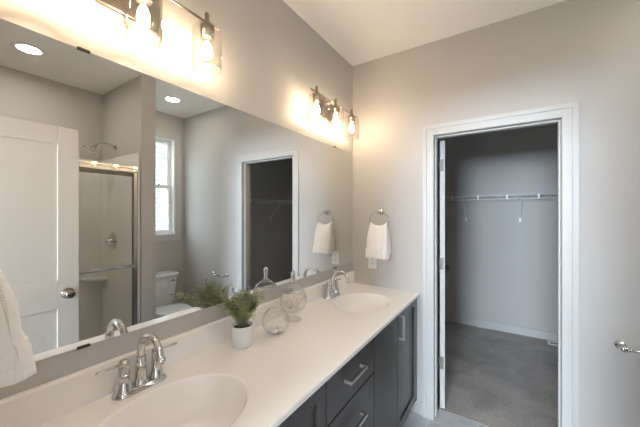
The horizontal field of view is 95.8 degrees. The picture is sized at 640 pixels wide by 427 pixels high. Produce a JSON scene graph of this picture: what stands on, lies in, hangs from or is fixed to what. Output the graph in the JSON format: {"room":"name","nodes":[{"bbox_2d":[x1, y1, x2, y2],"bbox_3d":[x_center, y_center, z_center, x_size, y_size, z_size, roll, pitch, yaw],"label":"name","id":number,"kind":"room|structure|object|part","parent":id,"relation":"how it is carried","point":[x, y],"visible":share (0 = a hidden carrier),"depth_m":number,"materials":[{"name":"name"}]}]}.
{"room":"bathroom","nodes":[
{"label":"bathroom","id":0,"kind":"room"},
{"bbox_2d":[0,0,352,399],"bbox_3d":[-0.389,0.120,1.520,0.120,2.713,2.250,0,0,33],"label":"wall","id":1,"kind":"structure","parent":0,"point":[272,59],"depth_m":1.31,"materials":[{"name":"paint"}]},
{"bbox_2d":[39,0,221,74],"bbox_3d":[-0.593,-0.682,0.953,0.156,0.231,0.600,0,0,33],"label":"vanity light","id":2,"kind":"object","parent":1,"relation":"attached to","point":[146,13],"visible":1,"depth_m":1.00,"materials":[{"name":"glass"}]},
{"bbox_3d":[-0.705,-0.651,0.741,0.112,0.168,0.112,0,0,33],"label":"lamp shade","id":3,"kind":"part","parent":2,"relation":"part of","materials":[{"name":"clear glass"}]},
{"bbox_3d":[-0.652,-0.733,0.991,0.016,0.130,0.200,0,0,33],"label":"plate","id":4,"kind":"part","parent":2,"relation":"part of","materials":[{"name":"silver metal"}]},
{"bbox_3d":[-0.575,-0.651,0.941,0.112,0.168,0.112,0,0,33],"label":"lamp shade","id":5,"kind":"part","parent":2,"relation":"part of","materials":[{"name":"clear glass"}]},
{"bbox_2d":[135,0,151,6],"bbox_3d":[-0.575,-0.739,0.941,0.053,0.100,0.053,0,0,33],"label":"socket","id":6,"kind":"object","parent":2,"relation":"attached to","point":[147,3],"depth_m":0.94,"materials":[{"name":"silver metal"}]},
{"bbox_3d":[-0.575,-0.753,0.941,0.010,0.010,0.600,0,0,33],"label":"rod","id":7,"kind":"part","parent":2,"relation":"part of","materials":[{"name":"silver metal"}]},
{"bbox_2d":[200,12,213,41],"bbox_3d":[-0.445,-0.739,1.140,0.053,0.100,0.053,0,0,33],"label":"socket","id":8,"kind":"object","parent":2,"relation":"attached to","point":[206,28],"depth_m":1.13,"materials":[{"name":"silver metal"}]},
{"bbox_3d":[-0.445,-0.651,1.140,0.112,0.168,0.112,0,0,33],"label":"lamp shade","id":9,"kind":"part","parent":2,"relation":"part of","materials":[{"name":"clear glass"}]},
{"bbox_2d":[0,18,352,361],"bbox_3d":[-0.303,-0.046,1.532,0.010,0.915,2.113,0,0,33],"label":"wall mirror","id":10,"kind":"object","parent":1,"relation":"attached to","point":[128,195],"visible":1,"depth_m":1.01,"materials":[{"name":"white mirror"}]},
{"bbox_2d":[308,86,358,140],"bbox_3d":[0.092,-0.682,2.005,0.156,0.231,0.600,0,0,33],"label":"vanity light","id":11,"kind":"object","parent":1,"relation":"attached to","point":[324,109],"visible":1,"depth_m":1.98,"materials":[{"name":"silver metal"}]},
{"bbox_2d":[313,86,320,103],"bbox_3d":[-0.020,-0.739,1.794,0.053,0.100,0.053,0,0,33],"label":"socket","id":12,"kind":"object","parent":11,"relation":"attached to","point":[316,96],"depth_m":1.78,"materials":[{"name":"silver metal"}]},
{"bbox_3d":[-0.020,-0.651,1.794,0.112,0.168,0.112,0,0,33],"label":"lamp shade","id":13,"kind":"part","parent":11,"relation":"part of","materials":[{"name":"clear glass"}]},
{"bbox_3d":[0.033,-0.733,2.044,0.016,0.130,0.200,0,0,33],"label":"plate","id":14,"kind":"part","parent":11,"relation":"part of","materials":[{"name":"silver metal"}]},
{"bbox_3d":[0.110,-0.753,1.994,0.010,0.010,0.600,0,0,33],"label":"rod","id":15,"kind":"part","parent":11,"relation":"part of","materials":[{"name":"silver metal"}]},
{"bbox_2d":[332,99,339,114],"bbox_3d":[0.110,-0.739,1.994,0.053,0.100,0.053,0,0,33],"label":"socket","id":16,"kind":"object","parent":11,"relation":"attached to","point":[336,108],"depth_m":1.98,"materials":[{"name":"silver metal"}]},
{"bbox_3d":[0.110,-0.651,1.994,0.112,0.168,0.112,0,0,33],"label":"lamp shade","id":17,"kind":"part","parent":11,"relation":"part of","materials":[{"name":"clear glass"}]},
{"bbox_2d":[348,109,354,123],"bbox_3d":[0.240,-0.739,2.193,0.053,0.100,0.053,0,0,33],"label":"socket","id":18,"kind":"object","parent":11,"relation":"attached to","point":[351,119],"depth_m":2.18,"materials":[{"name":"silver metal"}]},
{"bbox_3d":[0.240,-0.651,2.193,0.112,0.168,0.112,0,0,33],"label":"lamp shade","id":19,"kind":"part","parent":11,"relation":"part of","materials":[{"name":"clear glass"}]},
{"bbox_2d":[283,0,566,65],"bbox_3d":[1.238,-1.286,1.774,2.830,0.100,4.450,0,0,33],"label":"ceiling","id":20,"kind":"structure","parent":0,"point":[360,31],"depth_m":1.83,"materials":[{"name":"paint"}]},
{"bbox_2d":[403,321,557,426],"bbox_3d":[1.292,1.526,1.738,2.700,0.102,4.450,0,0,33],"label":"floor","id":21,"kind":"structure","parent":0,"point":[494,378],"depth_m":2.54,"materials":[{"name":"grey carpet"}]},
{"bbox_2d":[278,383,325,426],"bbox_3d":[-0.416,1.040,0.846,0.563,0.873,0.852,0,0,33],"label":"base cabinet","id":22,"kind":"object","parent":21,"relation":"on","point":[312,413],"visible":0.17,"depth_m":1.00,"materials":[{"name":"grey wood"}]},
{"bbox_2d":[0,270,419,426],"bbox_3d":[-0.075,0.601,1.385,0.550,0.245,2.130,0,0,33],"label":"countertop","id":23,"kind":"structure","parent":22,"relation":"on","point":[209,382],"depth_m":1.03,"materials":[{"name":"stone"}]},
{"bbox_2d":[95,332,177,400],"bbox_3d":[-0.588,0.484,0.971,0.198,0.193,0.198,0,0,-8],"label":"faucet","id":24,"kind":"object","parent":23,"relation":"on","point":[125,388],"visible":1,"depth_m":0.94,"materials":[{"name":"silver metal"}]},
{"bbox_3d":[-0.651,0.481,0.893,0.010,0.010,0.070,0,0,33],"label":"lever","id":25,"kind":"part","parent":24,"relation":"part of","materials":[{"name":"silver metal"}]},
{"bbox_3d":[-0.629,0.520,0.927,0.052,0.101,0.052,0,0,33],"label":"handle","id":26,"kind":"part","parent":24,"relation":"part of","materials":[{"name":"silver metal"}]},
{"bbox_3d":[-0.601,0.573,0.970,0.062,0.016,0.168,0,0,33],"label":"plate","id":27,"kind":"part","parent":24,"relation":"part of","materials":[{"name":"silver metal"}]},
{"bbox_3d":[-0.551,0.478,0.937,0.168,0.181,0.049,0,0,33],"label":"spout","id":28,"kind":"part","parent":24,"relation":"part of","materials":[{"name":"silver metal"}]},
{"bbox_3d":[-0.574,0.520,1.013,0.052,0.101,0.052,0,0,33],"label":"handle","id":29,"kind":"part","parent":24,"relation":"part of","materials":[{"name":"silver metal"}]},
{"bbox_3d":[-0.551,0.481,1.047,0.010,0.010,0.070,0,0,33],"label":"lever","id":30,"kind":"part","parent":24,"relation":"part of","materials":[{"name":"silver metal"}]},
{"bbox_2d":[194,281,267,348],"bbox_3d":[-0.354,0.437,1.241,0.263,0.287,0.304,0,0,7],"label":"potted fern","id":31,"kind":"object","parent":23,"relation":"on","point":[242,308],"visible":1,"depth_m":1.25,"materials":[{"name":"green plant"}]},
{"bbox_2d":[231,321,252,348],"bbox_3d":[-0.345,0.535,1.280,0.095,0.090,0.095,0,0,33],"label":"pot","id":32,"kind":"object","parent":31,"relation":"attached to","point":[241,333],"depth_m":1.25,"materials":[{"name":"white ceramic"}]},
{"bbox_2d":[262,307,289,334],"bbox_3d":[-0.214,0.522,1.403,0.136,0.118,0.136,0,0,33],"label":"glass bowl","id":33,"kind":"object","parent":23,"relation":"on","point":[282,307],"visible":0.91,"depth_m":1.39,"materials":[{"name":"clear glass"}]},
{"bbox_2d":[279,271,306,321],"bbox_3d":[-0.147,0.447,1.583,0.152,0.268,0.152,0,0,33],"label":"apothecary jar","id":34,"kind":"object","parent":23,"relation":"on","point":[293,273],"visible":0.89,"depth_m":1.57,"materials":[{"name":"clear glass"}]},
{"bbox_3d":[-0.147,0.403,1.583,0.129,0.040,0.129,0,0,33],"label":"lid","id":35,"kind":"part","parent":34,"relation":"part of","materials":[{"name":"clear glass"}]},
{"bbox_2d":[279,290,306,312],"bbox_3d":[-0.147,0.479,1.583,0.152,0.112,0.152,0,0,33],"label":"bowl","id":36,"kind":"object","parent":34,"relation":"attached to","point":[281,290],"depth_m":1.55,"materials":[{"name":"clear glass"}]},
{"bbox_2d":[322,270,350,299],"bbox_3d":[0.099,0.484,2.027,0.198,0.193,0.198,0,0,-8],"label":"faucet","id":37,"kind":"object","parent":23,"relation":"on","point":[332,291],"visible":1,"depth_m":1.99,"materials":[{"name":"silver metal"}]},
{"bbox_3d":[0.058,0.520,1.983,0.052,0.101,0.052,0,0,33],"label":"handle","id":38,"kind":"part","parent":37,"relation":"part of","materials":[{"name":"silver metal"}]},
{"bbox_3d":[0.086,0.573,2.026,0.062,0.016,0.168,0,0,33],"label":"plate","id":39,"kind":"part","parent":37,"relation":"part of","materials":[{"name":"silver metal"}]},
{"bbox_3d":[0.114,0.520,2.069,0.052,0.101,0.052,0,0,33],"label":"handle","id":40,"kind":"part","parent":37,"relation":"part of","materials":[{"name":"silver metal"}]},
{"bbox_3d":[0.136,0.478,1.994,0.168,0.181,0.049,0,0,33],"label":"spout","id":41,"kind":"part","parent":37,"relation":"part of","materials":[{"name":"silver metal"}]},
{"bbox_2d":[326,338,373,426],"bbox_3d":[-0.058,1.040,1.395,0.563,0.873,0.455,0,0,33],"label":"base cabinet","id":42,"kind":"object","parent":21,"relation":"on","point":[350,391],"visible":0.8,"depth_m":1.25,"materials":[{"name":"grey wood"}]},
{"bbox_3d":[0.141,0.936,1.266,0.019,0.278,0.449,0,0,33],"label":"drawer","id":43,"kind":"part","parent":42,"relation":"part of","materials":[{"name":"black wood"}]},
{"bbox_3d":[0.157,0.689,1.241,0.035,0.014,0.158,0,0,33],"label":"handle","id":44,"kind":"part","parent":42,"relation":"part of","materials":[{"name":"silver metal"}]},
{"bbox_3d":[0.157,0.904,1.241,0.035,0.014,0.158,0,0,33],"label":"handle","id":45,"kind":"part","parent":42,"relation":"part of","materials":[{"name":"silver metal"}]},
{"bbox_2d":[374,298,416,426],"bbox_3d":[0.290,1.040,1.930,0.563,0.873,0.817,0,0,33],"label":"base cabinet","id":46,"kind":"object","parent":21,"relation":"on","point":[395,346],"visible":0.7,"depth_m":1.74,"materials":[{"name":"grey wood"}]},
{"bbox_3d":[0.363,0.984,1.608,0.019,0.750,0.354,0,0,33],"label":"panel","id":47,"kind":"part","parent":46,"relation":"part of","materials":[{"name":"black wood"}]},
{"bbox_3d":[0.501,0.702,1.770,0.035,0.150,0.014,0,0,33],"label":"handle","id":48,"kind":"part","parent":46,"relation":"part of","materials":[{"name":"silver metal"}]},
{"bbox_3d":[0.579,0.984,1.939,0.019,0.750,0.428,0,0,33],"label":"door","id":49,"kind":"part","parent":46,"relation":"part of","materials":[{"name":"black wood"}]},
{"bbox_2d":[547,340,557,345],"bbox_3d":[2.721,1.470,3.225,0.285,0.009,0.110,0,0,33],"label":"floor vent","id":50,"kind":"object","parent":21,"relation":"in","point":[554,343],"visible":0.34,"depth_m":3.27,"materials":[{"name":"white metal"}]},
{"bbox_2d":[353,0,639,426],"bbox_3d":[1.339,0.120,1.810,2.700,2.713,0.120,0,0,33],"label":"wall","id":51,"kind":"structure","parent":0,"point":[587,52],"depth_m":1.71,"materials":[{"name":"paint"}]},
{"bbox_2d":[368,258,376,268],"bbox_3d":[0.422,0.385,2.330,0.073,0.117,0.007,0,0,33],"label":"wall outlet","id":52,"kind":"object","parent":51,"relation":"attached to","point":[372,263],"visible":0.75,"depth_m":2.33,"materials":[{"name":"white plastic"}]},
{"bbox_2d":[369,209,388,227],"bbox_3d":[0.469,0.056,2.266,0.164,0.181,0.064,0,0,33],"label":"towel ring","id":53,"kind":"object","parent":51,"relation":"attached to","point":[381,211],"visible":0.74,"depth_m":2.26,"materials":[{"name":"silver metal"}]},
{"bbox_2d":[365,222,390,259],"bbox_3d":[0.448,0.204,2.227,0.173,0.279,0.132,0,0,33],"label":"hand towel","id":54,"kind":"object","parent":53,"relation":"hanging from","point":[378,237],"visible":1,"depth_m":2.20,"materials":[{"name":"white fabric"}]},
{"bbox_2d":[419,401,422,415],"bbox_3d":[0.741,1.428,2.119,0.026,0.098,0.014,0,0,33],"label":"baseboard","id":55,"kind":"structure","parent":51,"relation":"attached to","point":[420,402],"depth_m":2.11,"materials":[{"name":"grey paint"}]},
{"bbox_2d":[437,141,448,407],"bbox_3d":[1.069,0.459,2.488,0.110,2.012,0.712,0,0,21],"label":"door","id":56,"kind":"structure","parent":51,"relation":"in","point":[441,267],"depth_m":2.18,"materials":[{"name":"grey paint"}]},
{"bbox_2d":[423,101,578,426],"bbox_3d":[1.143,0.421,1.925,0.856,2.111,0.141,0,0,33],"label":"door frame","id":57,"kind":"structure","parent":51,"relation":"attached to","point":[566,115],"depth_m":1.72,"materials":[{"name":"grey paint"}]},
{"bbox_2d":[614,340,639,353],"bbox_3d":[1.698,0.707,1.458,0.293,0.048,0.076,0,0,33],"label":"toilet paper holder","id":58,"kind":"object","parent":51,"relation":"attached to","point":[618,344],"visible":1,"depth_m":1.51,"materials":[{"name":"silver metal"}]},
{"bbox_3d":[1.595,0.707,1.525,0.048,0.048,0.076,0,0,33],"label":"post","id":59,"kind":"part","parent":58,"relation":"part of","materials":[{"name":"silver metal"}]},
{"bbox_2d":[437,123,557,332],"bbox_3d":[2.458,0.120,3.575,2.410,2.713,0.100,0,0,33],"label":"wall","id":60,"kind":"structure","parent":0,"point":[503,269],"depth_m":3.62,"materials":[{"name":"paint"}]},
{"bbox_2d":[445,314,557,341],"bbox_3d":[2.426,1.428,3.527,2.208,0.098,0.014,0,0,33],"label":"baseboard","id":61,"kind":"structure","parent":60,"relation":"attached to","point":[546,335],"depth_m":3.60,"materials":[{"name":"grey paint"}]},
{"bbox_2d":[445,193,557,221],"bbox_3d":[2.206,-0.058,3.491,1.874,0.319,0.314,0,0,33],"label":"wire shelf","id":62,"kind":"object","parent":60,"relation":"attached to","point":[556,194],"visible":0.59,"depth_m":3.44,"materials":[{"name":"white metal"}]},
{"bbox_3d":[2.123,-0.168,3.364,1.874,0.010,0.010,0,0,33],"label":"hang rail","id":63,"kind":"part","parent":62,"relation":"part of","materials":[{"name":"white metal"}]},
{"bbox_3d":[2.123,-0.213,3.364,1.874,0.008,0.008,0,0,33],"label":"rail","id":64,"kind":"part","parent":62,"relation":"part of","materials":[{"name":"white metal"}]},
{"bbox_3d":[0.110,0.121,-0.078,2.460,2.713,0.116,0,0,33],"label":"wall","id":65,"kind":"structure","parent":0,"visible":0},
{"bbox_3d":[-0.720,0.056,0.570,0.164,0.181,0.064,0,0,33],"label":"towel ring","id":66,"kind":"object","parent":65,"relation":"attached to","visible":0},
{"bbox_2d":[0,270,36,387],"bbox_3d":[-0.700,0.204,0.609,0.173,0.279,0.132,0,0,33],"label":"hand towel","id":67,"kind":"object","parent":66,"relation":"hanging from","point":[17,362],"visible":1,"depth_m":0.58,"materials":[{"name":"white fabric"}]}
]}

